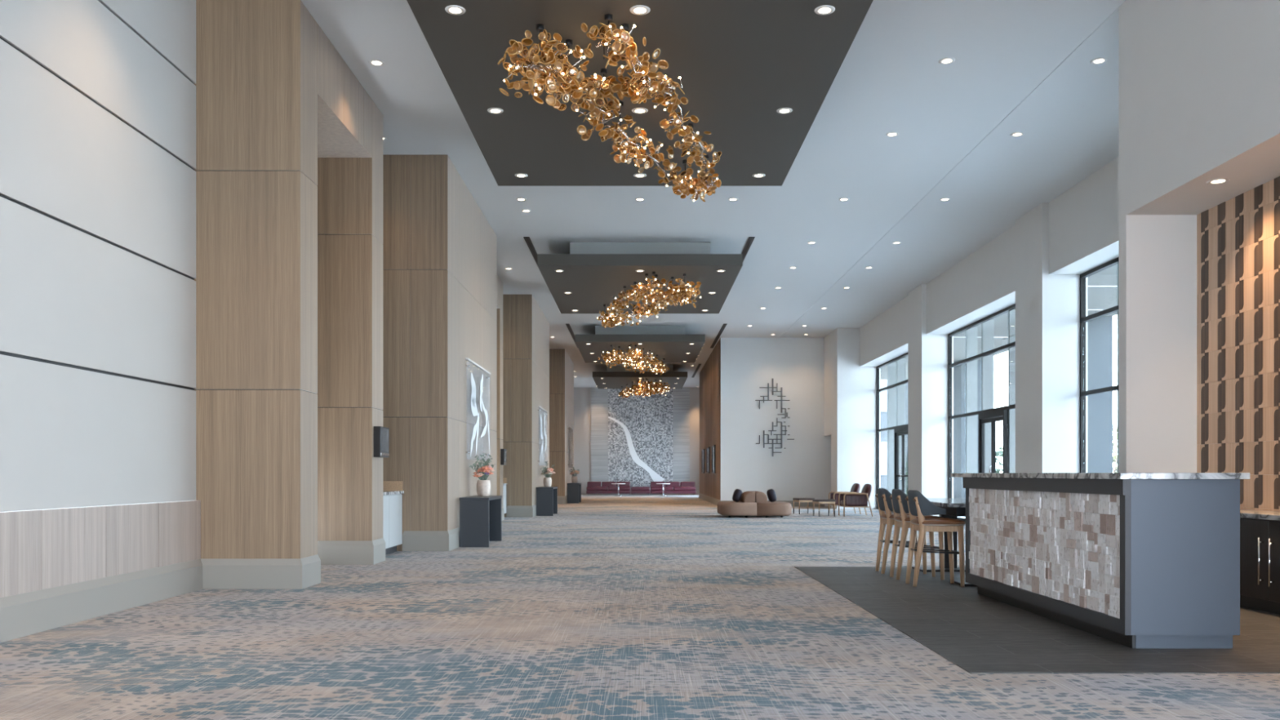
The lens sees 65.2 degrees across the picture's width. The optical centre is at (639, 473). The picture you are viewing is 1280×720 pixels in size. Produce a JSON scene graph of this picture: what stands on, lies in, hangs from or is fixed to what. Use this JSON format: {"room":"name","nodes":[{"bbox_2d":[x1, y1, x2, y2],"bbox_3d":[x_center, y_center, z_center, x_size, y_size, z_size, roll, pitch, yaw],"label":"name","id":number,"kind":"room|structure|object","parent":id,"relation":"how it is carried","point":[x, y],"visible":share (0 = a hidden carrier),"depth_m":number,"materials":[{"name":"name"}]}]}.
{"room":"hotel lobby","nodes":[
{"label":"hotel lobby","id":0,"kind":"room"},
{"bbox_2d":[0,0,195,511],"bbox_3d":[-4.397,-1.695,1.726,0.405,5.570,15.452,0,0,0],"label":"wall","id":1,"kind":"structure","parent":0,"point":[98,97],"depth_m":7.73,"materials":[{"name":"white paint"}]},
{"bbox_2d":[0,500,200,597],"bbox_3d":[-4.180,0.571,1.725,0.060,0.638,15.450,0,0,0],"label":"wainscot","id":2,"kind":"structure","parent":1,"relation":"attached to","point":[40,549],"depth_m":7.56,"materials":[{"name":"grey wood"}]},
{"bbox_2d":[0,559,202,642],"bbox_3d":[-4.161,0.948,1.715,0.078,0.285,15.430,0,0,0],"label":"baseboard","id":3,"kind":"structure","parent":1,"relation":"attached to","point":[21,615],"depth_m":7.52,"materials":[{"name":"grey paint"}]},
{"bbox_2d":[194,0,385,589],"bbox_3d":[-4.055,-1.695,10.976,1.738,5.570,3.096,0,0,0],"label":"pillar","id":4,"kind":"structure","parent":0,"point":[289,169],"depth_m":9.45,"materials":[{"name":"brown wood"}]},
{"bbox_2d":[373,426,389,457],"bbox_3d":[-3.164,-0.385,12.250,0.091,0.370,0.420,0,0,0],"label":"wall display","id":5,"kind":"object","parent":4,"relation":"attached to","point":[381,434],"visible":1,"depth_m":12.07,"materials":[{"name":"black metal"}]},
{"bbox_2d":[382,155,497,551],"bbox_3d":[-3.590,-1.695,16.465,1.821,5.570,4.878,0,0,0],"label":"pillar","id":6,"kind":"structure","parent":0,"point":[440,248],"depth_m":14.05,"materials":[{"name":"brown wood"}]},
{"bbox_2d":[465,357,490,457],"bbox_3d":[-2.669,-1.000,16.540,0.072,1.560,2.340,0,0,0],"label":"wall art","id":7,"kind":"object","parent":6,"relation":"attached to","point":[473,406],"visible":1,"depth_m":16.18,"materials":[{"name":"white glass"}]},
{"bbox_2d":[496,275,504,520],"bbox_3d":[-4.055,-1.695,21.926,1.738,5.570,3.096,0,0,0],"label":"pillar","id":8,"kind":"structure","parent":0,"point":[500,283],"depth_m":22.93,"materials":[{"name":"beige paint"}]},
{"bbox_2d":[500,448,506,465],"bbox_3d":[-3.164,-0.385,23.200,0.091,0.370,0.420,0,0,0],"label":"wall sconce","id":9,"kind":"object","parent":8,"relation":"attached to","point":[503,451],"visible":1,"depth_m":22.99,"materials":[{"name":"black metal"}]},
{"bbox_2d":[502,294,549,517],"bbox_3d":[-3.590,-1.695,27.415,1.821,5.570,4.878,0,0,0],"label":"pillar","id":10,"kind":"structure","parent":0,"point":[526,328],"depth_m":25.00,"materials":[{"name":"brown wood"}]},
{"bbox_2d":[537,405,547,462],"bbox_3d":[-2.669,-1.000,27.490,0.072,1.560,2.340,0,0,0],"label":"wall art","id":11,"kind":"object","parent":10,"relation":"attached to","point":[540,407],"visible":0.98,"depth_m":27.15,"materials":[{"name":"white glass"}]},
{"bbox_2d":[549,349,573,503],"bbox_3d":[-3.590,-1.695,38.365,1.821,5.570,4.878,0,0,0],"label":"pillar","id":12,"kind":"structure","parent":0,"point":[561,365],"depth_m":35.95,"materials":[{"name":"brown wood"}]},
{"bbox_2d":[573,387,699,494],"bbox_3d":[0.000,-1.695,52.175,7.500,5.570,0.250,0,0,0],"label":"wall","id":13,"kind":"structure","parent":0,"point":[582,396],"depth_m":52.05,"materials":[{"name":"beige paint"}]},
{"bbox_2d":[591,387,689,489],"bbox_3d":[0.013,-1.810,52.010,5.133,5.300,0.081,0,0,0],"label":"wall mural","id":14,"kind":"object","parent":13,"relation":"attached to","point":[632,437],"visible":0.84,"depth_m":51.99,"materials":[{"name":"tile"}]},
{"bbox_2d":[0,494,1279,719],"bbox_3d":[1.500,1.147,23.000,11.800,0.126,58.400,0,0,0],"label":"floor","id":15,"kind":"structure","parent":0,"point":[602,606],"depth_m":6.32,"materials":[{"name":"carpet"}]},
{"bbox_2d":[382,480,404,555],"bbox_3d":[-3.797,0.598,13.285,0.965,0.985,1.520,0,0,0],"label":"base cabinet","id":16,"kind":"object","parent":15,"relation":"on","point":[392,490],"visible":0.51,"depth_m":13.58,"materials":[{"name":"grey paint"}]},
{"bbox_2d":[382,480,403,490],"bbox_3d":[-3.805,0.172,14.035,0.950,0.135,0.020,0,0,0],"label":"backsplash","id":17,"kind":"structure","parent":16,"relation":"on","point":[387,485],"depth_m":14.02,"materials":[{"name":"beige wood"}]},
{"bbox_2d":[458,495,502,546],"bbox_3d":[-2.455,0.723,15.500,0.440,0.735,1.420,0,0,0],"label":"console table","id":18,"kind":"object","parent":15,"relation":"on","point":[480,517],"visible":1,"depth_m":14.80,"materials":[{"name":"grey paint"}]},
{"bbox_2d":[476,480,490,496],"bbox_3d":[-2.470,0.229,15.800,0.224,0.252,0.224,0,0,0],"label":"vase","id":19,"kind":"object","parent":18,"relation":"on","point":[483,486],"visible":1,"depth_m":15.71,"materials":[{"name":"beige ceramic"}]},
{"bbox_2d":[469,453,495,479],"bbox_3d":[-2.476,-0.006,15.776,0.379,0.644,0.515,0,0,0],"label":"flower bouquet","id":20,"kind":"object","parent":19,"relation":"in","point":[486,468],"visible":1,"depth_m":15.71,"materials":[{"name":"pink plant"}]},
{"bbox_2d":[502,477,507,513],"bbox_3d":[-3.797,0.598,24.235,0.965,0.985,1.520,0,0,0],"label":"base cabinet","id":21,"kind":"object","parent":15,"relation":"on","point":[504,479],"visible":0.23,"depth_m":24.66,"materials":[{"name":"grey paint"}]},
{"bbox_2d":[536,486,557,515],"bbox_3d":[-2.455,0.723,26.450,0.440,0.735,1.420,0,0,0],"label":"console table","id":22,"kind":"object","parent":15,"relation":"on","point":[546,496],"visible":1,"depth_m":25.75,"materials":[{"name":"grey paint"}]},
{"bbox_2d":[543,477,551,486],"bbox_3d":[-2.470,0.229,26.750,0.224,0.252,0.224,0,0,0],"label":"vase","id":23,"kind":"object","parent":22,"relation":"on","point":[547,481],"visible":1,"depth_m":26.66,"materials":[{"name":"beige ceramic"}]},
{"bbox_2d":[539,460,555,477],"bbox_3d":[-2.457,-0.015,26.713,0.413,0.662,0.507,0,0,-3],"label":"flower bouquet","id":24,"kind":"object","parent":23,"relation":"in","point":[547,470],"visible":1,"depth_m":26.67,"materials":[{"name":"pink plant"}]},
{"bbox_2d":[567,483,581,503],"bbox_3d":[-2.455,0.723,37.400,0.440,0.735,1.420,0,0,0],"label":"console table","id":25,"kind":"object","parent":15,"relation":"on","point":[574,490],"visible":1,"depth_m":36.70,"materials":[{"name":"grey paint"}]},
{"bbox_2d":[586,481,630,495],"bbox_3d":[-1.596,0.750,50.905,2.222,0.680,0.890,0,0,0],"label":"sofa","id":26,"kind":"object","parent":15,"relation":"on","point":[593,487],"visible":1,"depth_m":50.48,"materials":[{"name":"red leather"}]},
{"bbox_2d":[586,481,601,486],"bbox_3d":[-2.337,0.630,51.235,0.717,0.440,0.230,0,0,0],"label":"cushion","id":27,"kind":"object","parent":26,"relation":"on","point":[589,483],"depth_m":51.13,"materials":[{"name":"red leather"}]},
{"bbox_2d":[586,486,608,490],"bbox_3d":[-2.161,0.760,50.790,1.067,0.180,0.660,0,0,0],"label":"seat cushion","id":28,"kind":"object","parent":26,"relation":"on","point":[588,488],"depth_m":50.46,"materials":[{"name":"red leather"}]},
{"bbox_2d":[601,481,615,490],"bbox_3d":[-1.596,0.630,51.235,0.717,0.440,0.230,0,0,0],"label":"cushion","id":29,"kind":"object","parent":26,"relation":"on","point":[607,484],"depth_m":51.13,"materials":[{"name":"red leather"}]},
{"bbox_2d":[608,486,630,490],"bbox_3d":[-1.050,0.760,50.790,1.107,0.180,0.660,0,0,0],"label":"seat cushion","id":30,"kind":"object","parent":26,"relation":"on","point":[610,488],"depth_m":50.46,"materials":[{"name":"red leather"}]},
{"bbox_2d":[616,481,630,486],"bbox_3d":[-0.855,0.630,51.235,0.717,0.440,0.230,0,0,0],"label":"cushion","id":31,"kind":"object","parent":26,"relation":"on","point":[627,483],"depth_m":51.13,"materials":[{"name":"fabric"}]},
{"bbox_2d":[631,486,649,495],"bbox_3d":[0.020,0.880,50.905,0.970,0.420,0.890,0,0,0],"label":"bench","id":32,"kind":"object","parent":15,"relation":"on","point":[634,490],"visible":0.98,"depth_m":50.48,"materials":[{"name":"red leather"}]},
{"bbox_2d":[631,486,649,490],"bbox_3d":[0.020,0.760,50.790,0.946,0.180,0.660,0,0,0],"label":"seat cushion","id":33,"kind":"object","parent":32,"relation":"on","point":[633,488],"depth_m":50.46,"materials":[{"name":"red leather"}]},
{"bbox_2d":[650,481,696,495],"bbox_3d":[1.677,0.750,50.905,2.303,0.680,0.890,0,0,0],"label":"sofa","id":34,"kind":"object","parent":15,"relation":"on","point":[674,487],"visible":0.99,"depth_m":50.48,"materials":[{"name":"red fabric"}]},
{"bbox_2d":[650,481,665,486],"bbox_3d":[0.909,0.630,51.235,0.744,0.440,0.230,0,0,0],"label":"cushion","id":35,"kind":"object","parent":34,"relation":"on","point":[652,483],"depth_m":51.13,"materials":[{"name":"fabric"}]},
{"bbox_2d":[650,486,673,490],"bbox_3d":[1.111,0.760,50.790,1.148,0.180,0.660,0,0,0],"label":"seat cushion","id":36,"kind":"object","parent":34,"relation":"on","point":[652,488],"depth_m":50.46,"materials":[{"name":"red fabric"}]},
{"bbox_2d":[665,481,679,490],"bbox_3d":[1.677,0.630,51.235,0.744,0.440,0.230,0,0,0],"label":"cushion","id":37,"kind":"object","parent":34,"relation":"on","point":[673,484],"depth_m":51.13,"materials":[{"name":"fabric"}]},
{"bbox_2d":[673,486,695,490],"bbox_3d":[2.262,0.760,50.790,1.107,0.180,0.660,0,0,0],"label":"seat cushion","id":38,"kind":"object","parent":34,"relation":"on","point":[675,488],"depth_m":50.46,"materials":[{"name":"red fabric"}]},
{"bbox_2d":[680,481,694,486],"bbox_3d":[2.444,0.630,51.235,0.744,0.440,0.230,0,0,0],"label":"cushion","id":39,"kind":"object","parent":34,"relation":"on","point":[682,483],"depth_m":51.13,"materials":[{"name":"red leather"}]},
{"bbox_2d":[717,490,791,517],"bbox_3d":[2.880,0.767,25.350,1.770,0.645,1.600,0,0,0],"label":"sofa","id":40,"kind":"object","parent":15,"relation":"on","point":[753,503],"visible":0.97,"depth_m":24.58,"materials":[{"name":"beige fabric"}]},
{"bbox_2d":[732,488,742,502],"bbox_3d":[2.445,0.550,25.150,0.243,0.333,0.400,0,0,0],"label":"cushion","id":41,"kind":"object","parent":40,"relation":"on","point":[737,494],"visible":1,"depth_m":24.99,"materials":[{"name":"black fabric"}]},
{"bbox_2d":[766,488,777,502],"bbox_3d":[3.315,0.550,25.150,0.243,0.333,0.400,0,0,0],"label":"cushion","id":42,"kind":"object","parent":40,"relation":"on","point":[771,493],"visible":1,"depth_m":24.98,"materials":[{"name":"black fabric"}]},
{"bbox_2d":[792,497,814,514],"bbox_3d":[4.420,0.875,27.000,0.460,0.430,0.460,0,0,-13],"label":"coffee table","id":43,"kind":"object","parent":15,"relation":"on","point":[794,500],"visible":0.91,"depth_m":26.80,"materials":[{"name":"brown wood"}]},
{"bbox_2d":[812,499,835,516],"bbox_3d":[4.700,0.875,25.550,0.460,0.430,0.460,0,0,-10],"label":"coffee table","id":44,"kind":"object","parent":15,"relation":"on","point":[815,501],"visible":1,"depth_m":25.36,"materials":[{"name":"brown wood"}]},
{"bbox_2d":[828,483,861,514],"bbox_3d":[5.565,0.675,27.150,0.767,0.837,0.698,0,0,0],"label":"armchair","id":45,"kind":"object","parent":15,"relation":"on","point":[855,487],"visible":0.38,"depth_m":26.93,"materials":[{"name":"brown wood"}]},
{"bbox_2d":[849,483,860,492],"bbox_3d":[5.820,0.520,27.150,0.257,0.528,0.600,0,0,0],"label":"cushion","id":46,"kind":"object","parent":45,"relation":"on","point":[855,487],"depth_m":26.92,"materials":[{"name":"fabric"}]},
{"bbox_2d":[838,483,872,516],"bbox_3d":[5.555,0.675,25.750,0.767,0.837,0.698,0,0,0],"label":"armchair","id":47,"kind":"object","parent":15,"relation":"on","point":[852,500],"visible":1,"depth_m":25.43,"materials":[{"name":"brown wood"}]},
{"bbox_2d":[861,483,871,498],"bbox_3d":[5.810,0.520,25.750,0.257,0.528,0.600,0,0,0],"label":"cushion","id":48,"kind":"object","parent":47,"relation":"on","point":[866,491],"depth_m":25.47,"materials":[{"name":"leather"}]},
{"bbox_2d":[875,488,926,573],"bbox_3d":[2.873,0.623,10.980,0.513,0.927,0.506,0,0,0],"label":"bar stool","id":49,"kind":"object","parent":15,"relation":"on","point":[884,501],"visible":0.49,"depth_m":10.83,"materials":[{"name":"brown wood"}]},
{"bbox_2d":[880,512,909,518],"bbox_3d":[2.895,0.472,10.980,0.470,0.080,0.430,0,0,0],"label":"seat cushion","id":50,"kind":"object","parent":49,"relation":"on","point":[882,515],"depth_m":10.83,"materials":[{"name":"leather"}]},
{"bbox_2d":[888,488,944,580],"bbox_3d":[2.873,0.623,10.350,0.513,0.927,0.506,0,0,0],"label":"bar stool","id":51,"kind":"object","parent":15,"relation":"on","point":[900,504],"visible":0.57,"depth_m":10.20,"materials":[{"name":"brown wood"}]},
{"bbox_2d":[894,515,942,520],"bbox_3d":[2.895,0.472,10.350,0.470,0.080,0.430,0,0,0],"label":"seat cushion","id":52,"kind":"object","parent":51,"relation":"on","point":[897,517],"depth_m":10.20,"materials":[{"name":"leather"}]},
{"bbox_2d":[905,489,965,586],"bbox_3d":[2.873,0.623,9.720,0.513,0.927,0.506,0,0,0],"label":"bar stool","id":53,"kind":"object","parent":15,"relation":"on","point":[918,504],"visible":1,"depth_m":9.56,"materials":[{"name":"brown wood"}]},
{"bbox_2d":[911,517,965,524],"bbox_3d":[2.895,0.472,9.720,0.470,0.080,0.430,0,0,0],"label":"seat cushion","id":54,"kind":"object","parent":53,"relation":"on","point":[913,520],"depth_m":9.54,"materials":[{"name":"leather"}]},
{"bbox_2d":[911,497,976,586],"bbox_3d":[3.400,0.684,10.560,0.920,0.800,2.080,0,0,0],"label":"table","id":55,"kind":"object","parent":15,"relation":"on","point":[955,508],"visible":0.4,"depth_m":11.04,"materials":[{"name":"stone"}]},
{"bbox_2d":[951,472,1249,648],"bbox_3d":[3.337,0.539,7.790,0.795,1.089,3.340,0,0,0],"label":"bar counter","id":56,"kind":"object","parent":15,"relation":"on","point":[1132,560],"depth_m":6.30,"materials":[{"name":"blue stone"}]},
{"bbox_2d":[1240,517,1279,614],"bbox_3d":[5.042,0.720,7.715,0.466,0.729,0.968,0,0,0],"label":"base cabinet","id":57,"kind":"object","parent":15,"relation":"on","point":[1260,539],"visible":0.83,"depth_m":7.82,"materials":[{"name":"brown wood"}]},
{"bbox_3d":[5.042,0.720,6.745,0.466,0.729,0.968,0,0,0],"label":"cabinet","id":58,"kind":"object","parent":15,"relation":"on","visible":0},
{"bbox_2d":[1240,509,1279,520],"bbox_3d":[5.050,0.335,7.832,0.440,0.040,3.265,0,0,0],"label":"countertop","id":59,"kind":"structure","parent":58,"relation":"on","point":[1256,514],"depth_m":7.88,"materials":[{"name":"stone"}]},
{"bbox_2d":[699,337,720,499],"bbox_3d":[2.800,-1.695,38.808,0.300,5.570,11.584,0,0,0],"label":"wall","id":60,"kind":"structure","parent":0,"point":[710,373],"depth_m":37.10,"materials":[{"name":"brown wood"}]},
{"bbox_2d":[706,447,710,473],"bbox_3d":[2.625,-0.510,38.500,0.050,1.000,1.200,0,0,0],"label":"framed picture","id":61,"kind":"object","parent":60,"relation":"attached to","point":[708,449],"visible":1,"depth_m":38.44,"materials":[{"name":"grey glass"}]},
{"bbox_2d":[698,493,720,505],"bbox_3d":[2.641,0.980,38.810,0.038,0.220,11.620,0,0,0],"label":"baseboard","id":62,"kind":"structure","parent":60,"relation":"attached to","point":[713,500],"depth_m":37.81,"materials":[{"name":"grey paint"}]},
{"bbox_2d":[711,444,715,473],"bbox_3d":[2.625,-0.510,35.650,0.050,1.000,1.200,0,0,0],"label":"framed picture","id":63,"kind":"object","parent":60,"relation":"attached to","point":[713,446],"visible":1,"depth_m":35.47,"materials":[{"name":"black metal"}]},
{"bbox_2d":[301,0,1126,387],"bbox_3d":[0.950,-4.655,23.050,13.500,0.350,58.500,0,0,0],"label":"ceiling","id":64,"kind":"structure","parent":0,"point":[1024,66],"depth_m":14.57,"materials":[{"name":"white paint"}]},
{"bbox_2d":[368,59,385,66],"bbox_3d":[-2.870,-4.475,10.900,0.176,0.010,0.176,0,0,0],"label":"recessed light","id":65,"kind":"object","parent":64,"relation":"in","point":[373,62],"visible":1,"depth_m":10.89,"materials":[{"name":"white"}]},
{"bbox_2d":[523,236,537,264],"bbox_3d":[-2.150,-4.472,21.810,0.110,0.014,5.780,0,0,0],"label":"air slot","id":66,"kind":"object","parent":64,"relation":"attached to","point":[529,243],"visible":0.43,"depth_m":19.78,"materials":[{"name":"black metal"}]},
{"bbox_2d":[406,0,873,186],"bbox_3d":[0.000,-4.213,10.870,3.890,0.534,5.700,0,0,0],"label":"ceiling panel","id":67,"kind":"object","parent":64,"relation":"attached to","point":[738,63],"visible":0.78,"depth_m":9.87,"materials":[{"name":"grey paint"}]},
{"bbox_2d":[444,4,465,14],"bbox_3d":[-1.572,-3.941,8.510,0.176,0.010,0.176,0,0,0],"label":"recessed light","id":68,"kind":"object","parent":67,"relation":"attached to","point":[452,9],"visible":1,"depth_m":8.50,"materials":[{"name":"white"}]},
{"bbox_2d":[487,107,503,113],"bbox_3d":[-1.572,-3.941,10.870,0.176,0.010,0.176,0,0,0],"label":"recessed light","id":69,"kind":"object","parent":67,"relation":"attached to","point":[495,110],"visible":1,"depth_m":10.86,"materials":[{"name":"white"}]},
{"bbox_2d":[497,13,721,202],"bbox_3d":[0.165,-3.606,10.437,1.318,0.679,4.577,0,0,24],"label":"chandelier","id":70,"kind":"object","parent":67,"relation":"hanging from","point":[569,78],"visible":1,"depth_m":9.27,"materials":[{"name":"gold metal"}]},
{"bbox_2d":[629,4,650,14],"bbox_3d":[0.000,-3.941,8.510,0.176,0.010,0.176,0,0,0],"label":"recessed light","id":71,"kind":"object","parent":67,"relation":"attached to","point":[638,9],"visible":1,"depth_m":8.50,"materials":[{"name":"white"}]},
{"bbox_2d":[631,107,648,113],"bbox_3d":[0.000,-3.941,10.870,0.176,0.010,0.176,0,0,0],"label":"recessed light","id":72,"kind":"object","parent":67,"relation":"attached to","point":[637,110],"visible":1,"depth_m":10.86,"materials":[{"name":"white"}]},
{"bbox_2d":[776,107,792,113],"bbox_3d":[1.572,-3.941,10.870,0.176,0.010,0.176,0,0,0],"label":"recessed light","id":73,"kind":"object","parent":67,"relation":"attached to","point":[784,110],"visible":1,"depth_m":10.86,"materials":[{"name":"white"}]},
{"bbox_2d":[814,4,835,14],"bbox_3d":[1.572,-3.941,8.510,0.176,0.010,0.176,0,0,0],"label":"recessed light","id":74,"kind":"object","parent":67,"relation":"attached to","point":[825,9],"visible":1,"depth_m":8.50,"materials":[{"name":"white"}]},
{"bbox_2d":[537,242,742,313],"bbox_3d":[0.000,-4.213,21.820,3.890,0.534,5.700,0,0,0],"label":"ceiling panel","id":75,"kind":"object","parent":64,"relation":"attached to","point":[594,273],"visible":0.75,"depth_m":19.60,"materials":[{"name":"grey paint"}]},
{"bbox_2d":[596,271,701,328],"bbox_3d":[-0.146,-3.594,21.364,1.262,0.704,4.582,0,0,-22],"label":"chandelier","id":76,"kind":"object","parent":75,"relation":"hanging from","point":[641,292],"visible":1,"depth_m":20.26,"materials":[{"name":"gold metal"}]},
{"bbox_2d":[574,325,705,362],"bbox_3d":[0.000,-4.213,32.770,3.890,0.534,5.700,0,0,0],"label":"ceiling panel","id":77,"kind":"object","parent":64,"relation":"attached to","point":[670,343],"visible":0.89,"depth_m":30.32,"materials":[{"name":"grey paint"}]},
{"bbox_2d":[597,344,669,375],"bbox_3d":[0.180,-3.582,32.342,1.318,0.729,4.626,0,0,23],"label":"chandelier","id":78,"kind":"object","parent":77,"relation":"hanging from","point":[630,359],"visible":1,"depth_m":31.22,"materials":[{"name":"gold metal"}]},
{"bbox_2d":[592,364,687,388],"bbox_3d":[0.000,-4.213,43.720,3.890,0.534,5.700,0,0,0],"label":"ceiling panel","id":79,"kind":"object","parent":64,"relation":"attached to","point":[615,377],"visible":0.79,"depth_m":41.27,"materials":[{"name":"grey paint"}]},
{"bbox_2d":[618,378,670,398],"bbox_3d":[-0.141,-3.594,43.266,1.305,0.704,4.581,0,0,-23],"label":"chandelier","id":80,"kind":"object","parent":79,"relation":"hanging from","point":[656,388],"visible":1,"depth_m":42.05,"materials":[{"name":"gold metal"}]},
{"bbox_2d":[710,323,727,348],"bbox_3d":[2.550,-4.472,32.735,0.110,0.014,5.730,0,0,0],"label":"air slot","id":81,"kind":"object","parent":64,"relation":"attached to","point":[724,325],"visible":1,"depth_m":32.26,"materials":[{"name":"black metal"}]},
{"bbox_2d":[741,236,755,261],"bbox_3d":[2.120,-4.472,21.810,0.110,0.014,5.780,0,0,0],"label":"air slot","id":82,"kind":"object","parent":64,"relation":"attached to","point":[750,240],"visible":0.36,"depth_m":19.66,"materials":[{"name":"black metal"}]},
{"bbox_2d":[938,57,955,64],"bbox_3d":[3.330,-4.475,10.850,0.176,0.010,0.176,0,0,0],"label":"recessed light","id":83,"kind":"object","parent":64,"relation":"in","point":[946,60],"visible":1,"depth_m":10.85,"materials":[{"name":"white"}]},
{"bbox_2d":[1090,57,1107,64],"bbox_3d":[4.980,-4.475,10.850,0.176,0.010,0.176,0,0,0],"label":"recessed light","id":84,"kind":"object","parent":64,"relation":"in","point":[1101,60],"visible":1,"depth_m":10.85,"materials":[{"name":"white"}]},
{"bbox_2d":[720,337,831,506],"bbox_3d":[5.030,-1.695,33.150,4.740,5.570,0.300,0,0,0],"label":"wall","id":85,"kind":"structure","parent":0,"point":[802,469],"depth_m":33.00,"materials":[{"name":"white paint"}]},
{"bbox_2d":[720,500,824,506],"bbox_3d":[4.365,0.990,32.987,3.450,0.200,0.025,0,0,0],"label":"baseboard","id":86,"kind":"structure","parent":85,"relation":"attached to","point":[796,504],"depth_m":32.98,"materials":[{"name":"grey paint"}]},
{"bbox_2d":[755,378,794,456],"bbox_3d":[4.441,-1.851,32.968,1.285,2.572,0.055,0,0,0],"label":"wall sculpture","id":87,"kind":"object","parent":85,"relation":"attached to","point":[767,387],"visible":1,"depth_m":32.94,"materials":[{"name":"grey metal"}]},
{"bbox_2d":[823,328,880,509],"bbox_3d":[6.735,-1.695,31.885,1.330,5.570,2.230,0,0,0],"label":"wall","id":88,"kind":"structure","parent":0,"point":[849,388],"depth_m":30.77,"materials":[{"name":"white paint"}]},
{"bbox_2d":[907,284,953,516],"bbox_3d":[7.025,-1.695,24.200,0.750,5.570,1.200,0,0,0],"label":"pillar","id":89,"kind":"structure","parent":0,"point":[927,353],"depth_m":23.60,"materials":[{"name":"white paint"}]},
{"bbox_2d":[859,155,1119,366],"bbox_3d":[7.104,-3.885,13.035,0.693,1.190,35.470,0,0,0],"label":"wall","id":90,"kind":"structure","parent":0,"point":[1084,219],"depth_m":18.79,"materials":[{"name":"white paint"}]},
{"bbox_2d":[875,352,907,511],"bbox_3d":[7.425,-1.100,27.785,0.310,4.380,5.970,0,0,0],"label":"window","id":91,"kind":"structure","parent":90,"relation":"in","point":[901,362],"depth_m":29.57,"materials":[{"name":"brown metal"}]},
{"bbox_2d":[893,426,907,492],"bbox_3d":[7.295,-0.095,27.775,0.131,2.370,1.500,0,0,0],"label":"door","id":92,"kind":"structure","parent":91,"relation":"attached to","point":[903,431],"depth_m":28.41,"materials":[{"name":"brown metal"}]},
{"bbox_2d":[947,303,1015,521],"bbox_3d":[7.425,-1.100,20.660,0.310,4.380,5.880,0,0,0],"label":"window","id":93,"kind":"structure","parent":90,"relation":"in","point":[988,351],"depth_m":21.43,"materials":[{"name":"brown metal"}]},
{"bbox_2d":[978,408,1008,472],"bbox_3d":[7.295,-0.095,20.675,0.131,2.370,1.500,0,0,0],"label":"door","id":94,"kind":"structure","parent":93,"relation":"attached to","point":[992,417],"depth_m":20.63,"materials":[{"name":"brown metal"}]},
{"bbox_2d":[880,263,1117,379],"bbox_3d":[9.375,-3.980,17.000,3.850,0.460,46.000,0,0,0],"label":"canopy roof","id":95,"kind":"structure","parent":90,"relation":"attached to","point":[1102,286],"depth_m":23.25,"materials":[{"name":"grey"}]},
{"bbox_2d":[1080,257,1119,472],"bbox_3d":[7.425,-1.100,13.585,0.310,4.380,5.890,0,0,0],"label":"window","id":96,"kind":"structure","parent":90,"relation":"in","point":[1083,319],"depth_m":16.49,"materials":[{"name":"brown metal"}]},
{"bbox_2d":[1015,202,1087,472],"bbox_3d":[7.025,-1.695,17.125,0.750,5.570,1.190,0,0,0],"label":"pillar","id":97,"kind":"structure","parent":0,"point":[1047,306],"depth_m":16.53,"materials":[{"name":"white paint"}]},
{"bbox_2d":[1119,0,1279,511],"bbox_3d":[5.632,-1.695,6.532,2.056,5.570,6.165,0,0,0],"label":"wall","id":98,"kind":"structure","parent":0,"point":[1199,80],"depth_m":9.10,"materials":[{"name":"white paint"}]},
{"bbox_2d":[1206,177,1230,184],"bbox_3d":[4.840,-2.445,8.370,0.176,0.010,0.176,0,0,0],"label":"recessed light","id":99,"kind":"object","parent":98,"relation":"in","point":[1218,180],"visible":1,"depth_m":8.36,"materials":[{"name":"white"}]},
{"bbox_2d":[1196,176,1279,511],"bbox_3d":[5.280,-1.068,6.535,0.024,2.764,5.864,0,0,0],"label":"wall","id":100,"kind":"structure","parent":0,"point":[1238,237],"depth_m":8.74,"materials":[{"name":"brown wood"}]},
{"label":"outside","id":101,"kind":"structure","parent":0,"visible":0},
{"bbox_3d":[48.700,1.240,45.000,82.600,0.200,150.000,0,0,0],"label":"ground","id":102,"kind":"structure","parent":101,"visible":0},
{"bbox_2d":[880,379,887,489],"bbox_3d":[14.750,-3.885,58.480,9.500,10.050,3.040,0,0,0],"label":"building","id":103,"kind":"structure","parent":102,"relation":"on","point":[883,382],"depth_m":56.97,"materials":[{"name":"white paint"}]},
{"bbox_2d":[896,379,907,488],"bbox_3d":[10.950,-1.485,42.500,0.800,5.250,0.900,0,0,0],"label":"pillar","id":104,"kind":"structure","parent":102,"relation":"on","point":[896,380],"depth_m":42.10,"materials":[{"name":"blue paint"}]},
{"bbox_2d":[953,360,982,497],"bbox_3d":[10.950,-1.335,33.400,0.800,4.950,0.900,0,0,0],"label":"pillar","id":105,"kind":"structure","parent":102,"relation":"on","point":[959,371],"depth_m":33.00,"materials":[{"name":"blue paint"}]},
{"bbox_2d":[995,445,1002,472],"bbox_3d":[13.916,-0.030,37.988,2.684,2.358,2.691,0,0,0],"label":"shrub","id":106,"kind":"object","parent":102,"relation":"on","point":[998,453],"visible":0.08,"depth_m":37.69,"materials":[{"name":"green plant"}]},
{"bbox_2d":[1087,315,1112,472],"bbox_3d":[10.950,-1.335,24.300,0.800,4.950,0.900,0,0,0],"label":"pillar","id":107,"kind":"structure","parent":102,"relation":"on","point":[1100,331],"depth_m":23.90,"materials":[{"name":"blue paint"}]},
{"bbox_2d":[1112,422,1117,472],"bbox_3d":[16.614,-0.360,35.195,2.332,3.012,2.258,0,0,0],"label":"tree","id":108,"kind":"object","parent":102,"relation":"on","point":[1114,436],"visible":0.09,"depth_m":34.92,"materials":[{"name":"green plant"}]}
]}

